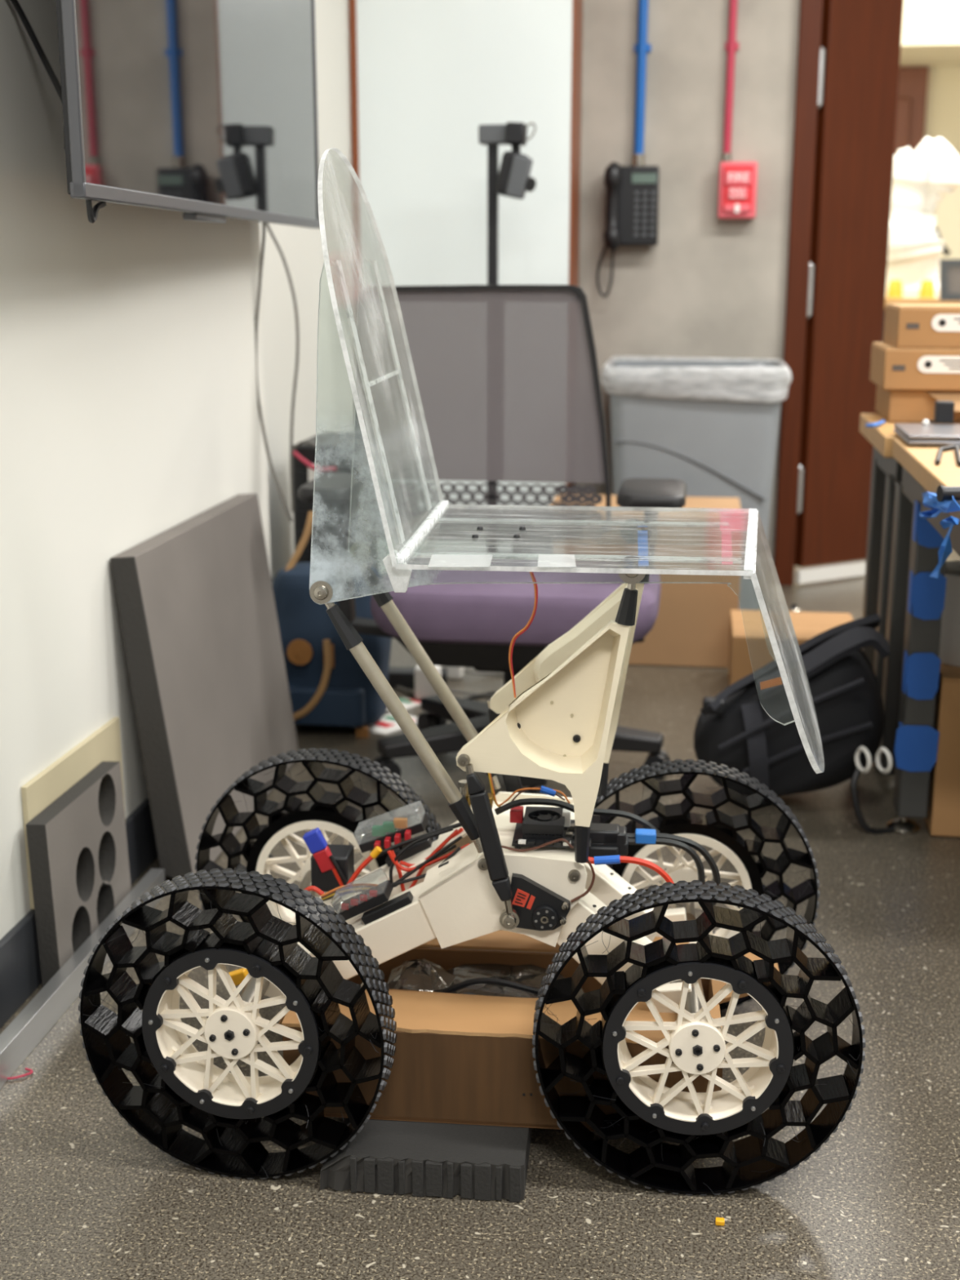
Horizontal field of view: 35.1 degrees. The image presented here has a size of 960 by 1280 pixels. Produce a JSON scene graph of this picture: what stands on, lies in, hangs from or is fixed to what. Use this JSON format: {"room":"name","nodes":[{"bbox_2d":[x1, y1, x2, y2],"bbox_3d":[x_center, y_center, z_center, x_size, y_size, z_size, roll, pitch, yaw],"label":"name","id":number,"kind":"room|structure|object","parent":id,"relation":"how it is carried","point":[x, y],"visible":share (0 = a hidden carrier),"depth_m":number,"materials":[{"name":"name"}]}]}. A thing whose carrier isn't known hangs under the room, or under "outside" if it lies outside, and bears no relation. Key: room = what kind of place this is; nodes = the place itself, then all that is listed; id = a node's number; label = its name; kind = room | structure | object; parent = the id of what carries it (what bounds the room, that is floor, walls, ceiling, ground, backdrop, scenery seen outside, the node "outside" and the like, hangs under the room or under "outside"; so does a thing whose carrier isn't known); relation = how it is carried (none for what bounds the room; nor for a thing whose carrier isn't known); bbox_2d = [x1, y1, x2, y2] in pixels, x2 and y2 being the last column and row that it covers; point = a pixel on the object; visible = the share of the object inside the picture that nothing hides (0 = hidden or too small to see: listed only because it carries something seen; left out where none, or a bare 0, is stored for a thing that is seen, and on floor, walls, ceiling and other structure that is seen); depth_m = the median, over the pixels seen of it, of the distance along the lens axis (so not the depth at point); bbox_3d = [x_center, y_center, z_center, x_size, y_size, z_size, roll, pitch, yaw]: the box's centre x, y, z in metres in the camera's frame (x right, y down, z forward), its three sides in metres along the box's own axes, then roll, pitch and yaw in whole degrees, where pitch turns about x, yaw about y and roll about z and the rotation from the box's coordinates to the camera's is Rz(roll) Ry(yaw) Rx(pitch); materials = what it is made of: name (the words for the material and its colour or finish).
{"room":"robotics lab","nodes":[
{"label":"robotics lab","id":0,"kind":"room"},
{"bbox_2d":[0,0,355,939],"bbox_3d":[-1.004,-0.752,1.167,0.445,3.000,8.320,2,14,8],"label":"wall","id":1,"kind":"structure","parent":0,"point":[129,411],"depth_m":2.51,"materials":[{"name":"white paint"}]},
{"bbox_2d":[21,716,125,909],"bbox_3d":[-0.638,0.264,2.411,0.009,0.192,0.367,2,14,8],"label":"board","id":2,"kind":"object","parent":1,"relation":"attached to","point":[104,744],"visible":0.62,"depth_m":2.36,"materials":[{"name":"beige wood"}]},
{"bbox_2d":[0,796,157,1028],"bbox_3d":[-0.777,0.653,1.486,0.012,0.118,4.330,2,14,8],"label":"baseboard","id":3,"kind":"structure","parent":1,"relation":"attached to","point":[20,975],"depth_m":2.23,"materials":[{"name":"grey"}]},
{"bbox_2d":[9,0,319,228],"bbox_3d":[-0.512,-1.153,2.466,0.212,0.957,1.611,1,14,4],"label":"television","id":4,"kind":"object","parent":1,"relation":"attached to","point":[203,110],"visible":0.98,"depth_m":2.27,"materials":[{"name":"black"}]},
{"bbox_2d":[254,222,292,522],"bbox_3d":[-0.456,-0.591,3.322,0.076,0.673,0.007,2,14,8],"label":"hanging cable","id":5,"kind":"object","parent":4,"relation":"hanging from","point":[263,223],"visible":0.9,"depth_m":3.33,"materials":[{"name":"grey plastic"}]},
{"bbox_2d":[265,222,299,512],"bbox_3d":[-0.449,-0.630,3.468,0.080,0.681,0.007,2,14,8],"label":"hanging cable","id":6,"kind":"object","parent":4,"relation":"hanging from","point":[276,242],"visible":0.91,"depth_m":3.46,"materials":[{"name":"grey plastic"}]},
{"bbox_2d":[0,547,959,1279],"bbox_3d":[2.341,0.177,3.865,6.400,0.100,14.000,2,14,8],"label":"floor","id":7,"kind":"structure","parent":0,"point":[84,1196],"depth_m":1.82,"materials":[{"name":"concrete"}]},
{"bbox_2d":[7,1067,33,1079],"bbox_3d":[-0.624,0.578,2.023,0.057,0.003,0.025,-3,14,-10],"label":"thread","id":8,"kind":"object","parent":7,"relation":"on","point":[26,1068],"visible":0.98,"depth_m":2.02,"materials":[{"name":"red fabric"}]},
{"bbox_2d":[25,761,131,987],"bbox_3d":[-0.619,0.359,2.369,0.037,0.261,0.293,2,14,8],"label":"foam block","id":9,"kind":"object","parent":7,"relation":"on","point":[82,831],"visible":0.9,"depth_m":2.33,"materials":[{"name":"grey"}]},
{"bbox_2d":[0,868,164,1088],"bbox_3d":[-0.640,0.565,1.991,0.024,0.046,1.279,2,14,8],"label":"aluminium angle","id":10,"kind":"object","parent":7,"relation":"on","point":[19,1039],"visible":0.68,"depth_m":2.17,"materials":[{"name":"silver metal"}]},
{"bbox_2d":[110,493,298,878],"bbox_3d":[-0.502,0.058,2.916,0.119,0.578,0.720,2,14,8],"label":"foam slab","id":11,"kind":"object","parent":7,"relation":"on","point":[201,633],"visible":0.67,"depth_m":2.76,"materials":[{"name":"grey"}]},
{"bbox_2d":[271,511,391,737],"bbox_3d":[-0.348,-0.033,3.506,0.270,0.520,0.235,2,14,8],"label":"backpack","id":12,"kind":"object","parent":7,"relation":"on","point":[327,686],"visible":0.65,"depth_m":3.44,"materials":[{"name":"fabric"}]},
{"bbox_2d":[292,431,378,570],"bbox_3d":[-0.369,-0.212,3.905,0.154,0.635,0.336,2,14,8],"label":"equipment case","id":13,"kind":"object","parent":7,"relation":"on","point":[334,452],"visible":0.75,"depth_m":3.75,"materials":[{"name":"black plastic"}]},
{"bbox_2d":[353,713,417,735],"bbox_3d":[-0.211,0.196,3.572,0.100,0.003,0.150,10,17,35],"label":"printed paper","id":14,"kind":"object","parent":7,"relation":"on","point":[387,725],"visible":0.43,"depth_m":3.55,"materials":[{"name":"white paper"}]},
{"bbox_2d":[372,720,395,728],"bbox_3d":[-0.231,0.197,3.562,0.055,0.001,0.030,10,17,35],"label":"print","id":15,"kind":"object","parent":14,"relation":"on","point":[380,724],"depth_m":3.56,"materials":[{"name":"red"}]},
{"bbox_2d":[382,715,395,720],"bbox_3d":[-0.201,0.187,3.601,0.060,0.001,0.020,10,17,35],"label":"print","id":16,"kind":"object","parent":14,"relation":"on","point":[384,717],"depth_m":3.61,"materials":[{"name":"green"}]},
{"bbox_2d":[386,697,420,711],"bbox_3d":[-0.196,0.159,3.721,0.070,0.003,0.105,10,17,35],"label":"printed paper","id":17,"kind":"object","parent":7,"relation":"on","point":[407,703],"visible":0.48,"depth_m":3.73,"materials":[{"name":"white paper"}]},
{"bbox_2d":[399,698,413,703],"bbox_3d":[-0.186,0.150,3.750,0.042,0.001,0.020,10,17,35],"label":"print","id":18,"kind":"object","parent":17,"relation":"on","point":[403,700],"depth_m":3.75,"materials":[{"name":"green"}]},
{"bbox_2d":[408,698,420,702],"bbox_3d":[-0.161,0.150,3.750,0.035,0.001,0.012,10,17,35],"label":"print","id":19,"kind":"object","parent":17,"relation":"on","point":[410,700],"depth_m":3.74,"materials":[{"name":"red"}]},
{"bbox_2d":[395,685,414,695],"bbox_3d":[-0.097,0.145,3.758,0.513,0.011,0.077,12,18,39],"label":"cable","id":20,"kind":"object","parent":7,"relation":"on","point":[401,688],"visible":0.17,"depth_m":3.83,"materials":[{"name":"grey plastic"}]},
{"bbox_2d":[387,666,447,688],"bbox_3d":[-0.195,0.097,3.886,0.220,0.044,0.060,1,14,2],"label":"power strip","id":21,"kind":"object","parent":7,"relation":"on","point":[404,677],"visible":0.43,"depth_m":3.86,"materials":[{"name":"black plastic"}]},
{"bbox_2d":[320,1117,532,1202],"bbox_3d":[-0.049,0.575,1.951,0.238,0.047,0.404,1,14,5],"label":"foam block","id":22,"kind":"object","parent":7,"relation":"on","point":[486,1162],"visible":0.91,"depth_m":1.76,"materials":[{"name":"grey"}]},
{"bbox_2d":[278,929,779,1131],"bbox_3d":[0.059,0.476,1.937,0.631,0.150,0.286,1,14,5],"label":"cardboard box","id":23,"kind":"object","parent":22,"relation":"on","point":[459,1059],"visible":0.32,"depth_m":1.82,"materials":[{"name":"brown cardboard"}]},
{"bbox_2d":[386,958,456,992],"bbox_3d":[-0.078,0.443,1.946,0.094,0.068,0.094,2,14,8],"label":"bag","id":24,"kind":"object","parent":23,"relation":"in","point":[419,975],"visible":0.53,"depth_m":1.93,"materials":[{"name":"clear plastic"}]},
{"bbox_2d":[460,991,475,995],"bbox_3d":[-0.040,0.449,1.914,0.083,0.014,0.006,1,14,5],"label":"cable","id":25,"kind":"object","parent":23,"relation":"on","point":[467,993],"visible":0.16,"depth_m":1.91,"materials":[{"name":"black plastic"}]},
{"bbox_2d":[443,977,538,995],"bbox_3d":[0.031,0.446,1.917,0.175,0.042,0.008,1,14,5],"label":"cable","id":26,"kind":"object","parent":23,"relation":"in","point":[477,981],"visible":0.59,"depth_m":1.91,"materials":[{"name":"black plastic"}]},
{"bbox_2d":[446,963,564,998],"bbox_3d":[0.033,0.453,1.966,0.179,0.037,0.124,2,14,8],"label":"bag","id":27,"kind":"object","parent":23,"relation":"in","point":[530,975],"visible":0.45,"depth_m":1.97,"materials":[{"name":"clear plastic"}]},
{"bbox_2d":[414,664,492,699],"bbox_3d":[-0.034,0.106,3.765,0.253,0.085,0.059,2,14,8],"label":"power adapter","id":28,"kind":"object","parent":7,"relation":"on","point":[423,688],"visible":0.56,"depth_m":3.75,"materials":[{"name":"white plastic"}]},
{"bbox_2d":[349,0,582,576],"bbox_3d":[-0.035,-1.629,4.750,0.681,2.980,0.304,2,14,8],"label":"whiteboard","id":29,"kind":"object","parent":7,"relation":"on","point":[425,74],"visible":0.52,"depth_m":4.63,"materials":[{"name":"white"}]},
{"bbox_2d":[78,147,865,1195],"bbox_3d":[0.004,0.012,1.867,0.912,1.179,0.546,1,14,5],"label":"rover","id":30,"kind":"object","parent":7,"relation":"on","point":[549,869],"visible":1,"depth_m":1.78,"materials":[{"name":"beige"}]},
{"bbox_2d":[309,580,333,604],"bbox_3d":[-0.182,-0.055,1.747,0.027,0.027,0.003,1,14,6],"label":"washer","id":31,"kind":"object","parent":30,"relation":"in","point":[327,585],"depth_m":1.75,"materials":[{"name":"silver metal"}]},
{"bbox_2d":[522,817,564,840],"bbox_3d":[0.080,0.233,1.899,0.050,0.012,0.064,1,14,5],"label":"fan","id":32,"kind":"object","parent":30,"relation":"in","point":[534,828],"depth_m":1.87,"materials":[{"name":"black plastic"}]},
{"bbox_2d":[619,518,639,543],"bbox_3d":[0.196,-0.140,1.954,0.032,0.032,0.003,1,14,6],"label":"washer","id":33,"kind":"object","parent":30,"relation":"in","point":[623,531],"depth_m":1.95,"materials":[{"name":"silver metal"}]},
{"bbox_2d":[617,555,646,583],"bbox_3d":[0.171,-0.079,1.705,0.032,0.032,0.003,1,14,5],"label":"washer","id":34,"kind":"object","parent":30,"relation":"in","point":[626,562],"depth_m":1.70,"materials":[{"name":"silver metal"}]},
{"bbox_2d":[636,527,648,530],"bbox_3d":[0.198,-0.136,1.853,0.014,0.002,0.014,1,14,5],"label":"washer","id":35,"kind":"object","parent":30,"relation":"in","point":[637,528],"depth_m":1.85,"materials":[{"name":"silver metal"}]},
{"bbox_2d":[440,666,503,679],"bbox_3d":[0.022,0.067,3.955,0.252,0.070,0.059,2,14,8],"label":"power adapter","id":36,"kind":"object","parent":7,"relation":"on","point":[453,673],"visible":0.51,"depth_m":3.94,"materials":[{"name":"white plastic"}]},
{"bbox_2d":[464,690,497,699],"bbox_3d":[0.045,0.132,3.813,0.368,0.009,0.034,-13,19,-42],"label":"cable","id":37,"kind":"object","parent":7,"relation":"on","point":[475,696],"visible":0.25,"depth_m":3.78,"materials":[{"name":"black plastic"}]},
{"bbox_2d":[297,284,686,794],"bbox_3d":[0.027,-0.219,3.159,0.790,1.007,0.631,2,14,8],"label":"office chair","id":38,"kind":"object","parent":7,"relation":"on","point":[508,379],"visible":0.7,"depth_m":3.25,"materials":[{"name":"black fabric"}]},
{"bbox_2d":[478,121,536,552],"bbox_3d":[0.036,-0.727,4.340,0.338,1.426,0.338,2,14,8],"label":"stand","id":39,"kind":"object","parent":7,"relation":"on","point":[513,180],"visible":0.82,"depth_m":4.15,"materials":[{"name":"black metal"}]},
{"bbox_2d":[550,493,742,668],"bbox_3d":[0.454,-0.173,4.227,0.520,0.404,0.380,2,14,8],"label":"cardboard box","id":40,"kind":"object","parent":7,"relation":"on","point":[691,628],"visible":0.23,"depth_m":4.03,"materials":[{"name":"brown cardboard"}]},
{"bbox_2d":[601,355,791,610],"bbox_3d":[0.672,-0.504,4.813,0.569,0.749,0.488,2,14,8],"label":"trash bin","id":41,"kind":"object","parent":7,"relation":"on","point":[710,424],"visible":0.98,"depth_m":4.57,"materials":[{"name":"grey plastic"}]},
{"bbox_2d":[715,1217,724,1226],"bbox_3d":[0.270,0.655,1.712,0.010,0.006,0.008,2,14,8],"label":"scrap","id":42,"kind":"object","parent":7,"relation":"on","point":[720,1221],"visible":1,"depth_m":1.71,"materials":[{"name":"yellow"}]},
{"bbox_2d":[728,609,853,685],"bbox_3d":[0.784,0.046,3.820,0.306,0.175,0.300,2,14,8],"label":"cardboard box","id":43,"kind":"object","parent":7,"relation":"on","point":[806,625],"visible":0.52,"depth_m":3.73,"materials":[{"name":"brown cardboard"}]},
{"bbox_2d":[693,613,890,796],"bbox_3d":[0.613,0.125,3.020,0.368,0.378,0.299,2,14,8],"label":"backpack","id":44,"kind":"object","parent":7,"relation":"on","point":[733,729],"visible":0.92,"depth_m":2.92,"materials":[{"name":"fabric"}]},
{"bbox_2d":[788,604,800,611],"bbox_3d":[0.947,-0.081,4.591,0.048,0.052,0.048,2,14,8],"label":"door stop","id":45,"kind":"object","parent":7,"relation":"on","point":[793,606],"visible":0.4,"depth_m":4.58,"materials":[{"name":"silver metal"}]},
{"bbox_2d":[850,746,894,834],"bbox_3d":[0.765,0.285,2.873,0.128,0.172,0.048,2,14,8],"label":"cable coil","id":46,"kind":"object","parent":7,"relation":"on","point":[859,768],"visible":1,"depth_m":2.88,"materials":[{"name":"white plastic"}]},
{"bbox_2d":[859,413,959,772],"bbox_3d":[1.429,-0.091,3.244,1.200,0.719,0.491,2,14,8],"label":"workbench","id":47,"kind":"object","parent":7,"relation":"on","point":[886,471],"visible":0.3,"depth_m":3.26,"materials":[{"name":"brown wood"}]},
{"bbox_2d":[865,419,884,426],"bbox_3d":[0.834,-0.456,3.197,0.027,0.012,0.123,7,16,27],"label":"scrap","id":48,"kind":"object","parent":47,"relation":"on","point":[874,424],"visible":1,"depth_m":3.16,"materials":[{"name":"blue plastic"}]},
{"bbox_2d":[875,385,959,422],"bbox_3d":[1.063,-0.522,3.345,0.340,0.068,0.313,2,14,8],"label":"cardboard box","id":49,"kind":"object","parent":47,"relation":"on","point":[894,406],"visible":0.72,"depth_m":3.26,"materials":[{"name":"brown cardboard"}]},
{"bbox_2d":[869,342,959,390],"bbox_3d":[1.047,-0.602,3.338,0.340,0.088,0.273,2,14,8],"label":"cardboard box","id":50,"kind":"object","parent":49,"relation":"on","point":[892,367],"visible":0.97,"depth_m":3.22,"materials":[{"name":"brown cardboard"}]},
{"bbox_2d":[883,303,959,348],"bbox_3d":[1.071,-0.686,3.314,0.340,0.086,0.253,2,14,8],"label":"cardboard box","id":51,"kind":"object","parent":50,"relation":"on","point":[931,326],"visible":1,"depth_m":3.21,"materials":[{"name":"brown cardboard"}]},
{"bbox_2d":[879,438,959,834],"bbox_3d":[1.325,0.087,2.525,1.224,0.719,1.034,2,14,8],"label":"workbench","id":52,"kind":"object","parent":7,"relation":"on","point":[916,599],"depth_m":2.82,"materials":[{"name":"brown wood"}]},
{"bbox_2d":[893,422,959,446],"bbox_3d":[0.991,-0.391,2.914,0.360,0.022,0.225,2,14,8],"label":"laptop","id":53,"kind":"object","parent":52,"relation":"on","point":[917,434],"visible":1,"depth_m":2.86,"materials":[{"name":"grey metal"}]},
{"bbox_2d":[922,419,929,425],"bbox_3d":[0.880,-0.430,2.999,0.014,0.012,0.014,2,14,8],"label":"stud","id":54,"kind":"object","parent":53,"relation":"on","point":[926,422],"visible":1,"depth_m":3.00,"materials":[{"name":"white plastic"}]},
{"bbox_2d":[928,400,955,423],"bbox_3d":[0.919,-0.456,3.041,0.051,0.042,0.034,2,14,8],"label":"block","id":55,"kind":"object","parent":53,"relation":"on","point":[944,411],"visible":0.96,"depth_m":3.02,"materials":[{"name":"black plastic"}]},
{"bbox_2d":[918,509,941,519],"bbox_3d":[0.707,-0.200,2.392,0.019,0.041,0.181,2,14,8],"label":"scrap","id":56,"kind":"object","parent":52,"relation":"hanging from","point":[929,513],"visible":0.98,"depth_m":2.37,"materials":[{"name":"blue plastic"}]},
{"bbox_2d":[922,492,959,512],"bbox_3d":[0.697,-0.212,2.315,0.018,0.061,0.373,2,14,8],"label":"scrap","id":57,"kind":"object","parent":52,"relation":"attached to","point":[930,500],"visible":0.86,"depth_m":2.29,"materials":[{"name":"blue plastic"}]},
{"bbox_2d":[935,443,959,464],"bbox_3d":[0.826,-0.333,2.705,0.034,0.008,0.288,7,15,25],"label":"key","id":58,"kind":"object","parent":52,"relation":"on","point":[942,449],"visible":1,"depth_m":2.73,"materials":[{"name":"grey metal"}]},
{"bbox_2d":[936,485,959,502],"bbox_3d":[0.699,-0.211,2.188,0.078,0.024,0.024,-1,14,-6],"label":"tube","id":59,"kind":"object","parent":52,"relation":"on","point":[943,493],"visible":1,"depth_m":2.18,"materials":[{"name":"black plastic"}]},
{"bbox_2d":[939,515,959,528],"bbox_3d":[0.683,-0.174,2.224,0.018,0.040,0.169,2,14,8],"label":"scrap","id":60,"kind":"object","parent":52,"relation":"attached to","point":[945,523],"visible":0.98,"depth_m":2.20,"materials":[{"name":"blue plastic"}]},
{"bbox_2d":[954,444,959,466],"bbox_3d":[0.865,-0.337,2.722,0.042,0.008,0.364,6,15,23],"label":"key","id":61,"kind":"object","parent":52,"relation":"on","point":[957,447],"visible":1,"depth_m":2.67,"materials":[{"name":"grey metal"}]},
{"bbox_2d":[882,297,959,342],"bbox_3d":[2.239,-1.221,7.435,0.741,0.898,0.900,2,14,8],"label":"table","id":62,"kind":"object","parent":7,"relation":"on","point":[904,300],"visible":0.02,"depth_m":6.93,"materials":[{"name":"brown wood"}]},
{"bbox_2d":[885,137,959,297],"bbox_3d":[2.040,-1.964,7.074,0.393,0.719,0.413,2,14,8],"label":"plastic bag","id":63,"kind":"object","parent":62,"relation":"on","point":[920,176],"visible":0.83,"depth_m":6.97,"materials":[{"name":"white plastic"}]},
{"bbox_2d":[923,662,959,838],"bbox_3d":[1.074,0.185,2.978,0.400,0.310,0.360,2,14,8],"label":"cardboard box","id":64,"kind":"object","parent":7,"relation":"on","point":[943,819],"visible":0.37,"depth_m":2.84,"materials":[{"name":"brown cardboard"}]},
{"bbox_2d":[938,560,959,666],"bbox_3d":[0.952,-0.050,2.917,0.187,0.174,0.187,2,14,8],"label":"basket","id":65,"kind":"object","parent":64,"relation":"on","point":[949,647],"visible":0.44,"depth_m":2.87,"materials":[{"name":"grey plastic"}]},
{"bbox_2d":[575,0,799,560],"bbox_3d":[0.335,-1.692,4.963,1.359,3.000,0.200,2,14,8],"label":"wall","id":66,"kind":"structure","parent":0,"point":[710,286],"depth_m":4.86,"materials":[{"name":"paint"}]},
{"bbox_2d":[595,162,659,297],"bbox_3d":[0.476,-1.314,4.883,0.192,0.418,0.117,-4,15,-16],"label":"wall phone","id":67,"kind":"object","parent":66,"relation":"attached to","point":[632,192],"visible":1,"depth_m":4.83,"materials":[{"name":"black plastic"}]},
{"bbox_2d":[632,0,651,165],"bbox_3d":[0.510,-2.306,4.662,0.053,1.642,0.039,2,14,8],"label":"conduit pipe","id":68,"kind":"object","parent":66,"relation":"attached to","point":[642,47],"visible":0.92,"depth_m":4.79,"materials":[{"name":"blue metal"}]},
{"bbox_2d":[721,0,738,161],"bbox_3d":[0.786,-2.298,4.627,0.042,1.642,0.032,2,14,8],"label":"conduit pipe","id":69,"kind":"object","parent":66,"relation":"attached to","point":[731,46],"visible":0.94,"depth_m":4.75,"materials":[{"name":"red metal"}]},
{"bbox_2d":[717,161,757,218],"bbox_3d":[0.817,-1.425,4.817,0.118,0.172,0.072,2,14,8],"label":"fire alarm","id":70,"kind":"object","parent":66,"relation":"attached to","point":[737,191],"visible":1,"depth_m":4.79,"materials":[{"name":"red plastic"}]},
{"bbox_2d":[773,0,822,586],"bbox_3d":[1.034,-1.665,4.853,0.068,3.000,0.230,2,14,8],"label":"trim","id":71,"kind":"structure","parent":66,"relation":"attached to","point":[811,11],"depth_m":4.86,"materials":[{"name":"brown wood"}]},
{"bbox_2d":[794,0,903,584],"bbox_3d":[1.184,-1.663,4.833,0.353,2.992,0.060,-8,16,-29],"label":"door","id":72,"kind":"structure","parent":66,"relation":"in","point":[860,46],"depth_m":4.94,"materials":[{"name":"brown wood"}]},
{"bbox_2d":[924,66,959,279],"bbox_3d":[3.425,-2.713,7.008,5.300,4.000,5.080,2,14,8],"label":"wall","id":73,"kind":"structure","parent":0,"point":[943,100],"depth_m":9.41,"materials":[{"name":"beige paint"}]},
{"bbox_2d":[893,66,928,155],"bbox_3d":[2.461,-2.438,9.599,0.572,2.222,0.100,2,14,8],"label":"door","id":74,"kind":"structure","parent":73,"relation":"in","point":[913,80],"depth_m":9.33,"materials":[{"name":"brown wood"}]},
{"bbox_2d":[899,0,959,66],"bbox_3d":[3.732,-3.573,8.665,5.200,0.424,1.000,2,14,8],"label":"ceiling","id":75,"kind":"structure","parent":73,"relation":"attached to","point":[931,28],"depth_m":8.38,"materials":[{"name":"beige paint"}]},
{"bbox_2d":[938,258,959,301],"bbox_3d":[1.997,-0.994,6.101,0.561,1.038,0.590,2,14,8],"label":"box","id":76,"kind":"object","parent":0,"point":[949,269],"visible":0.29,"depth_m":6.22,"materials":[{"name":"grey"}]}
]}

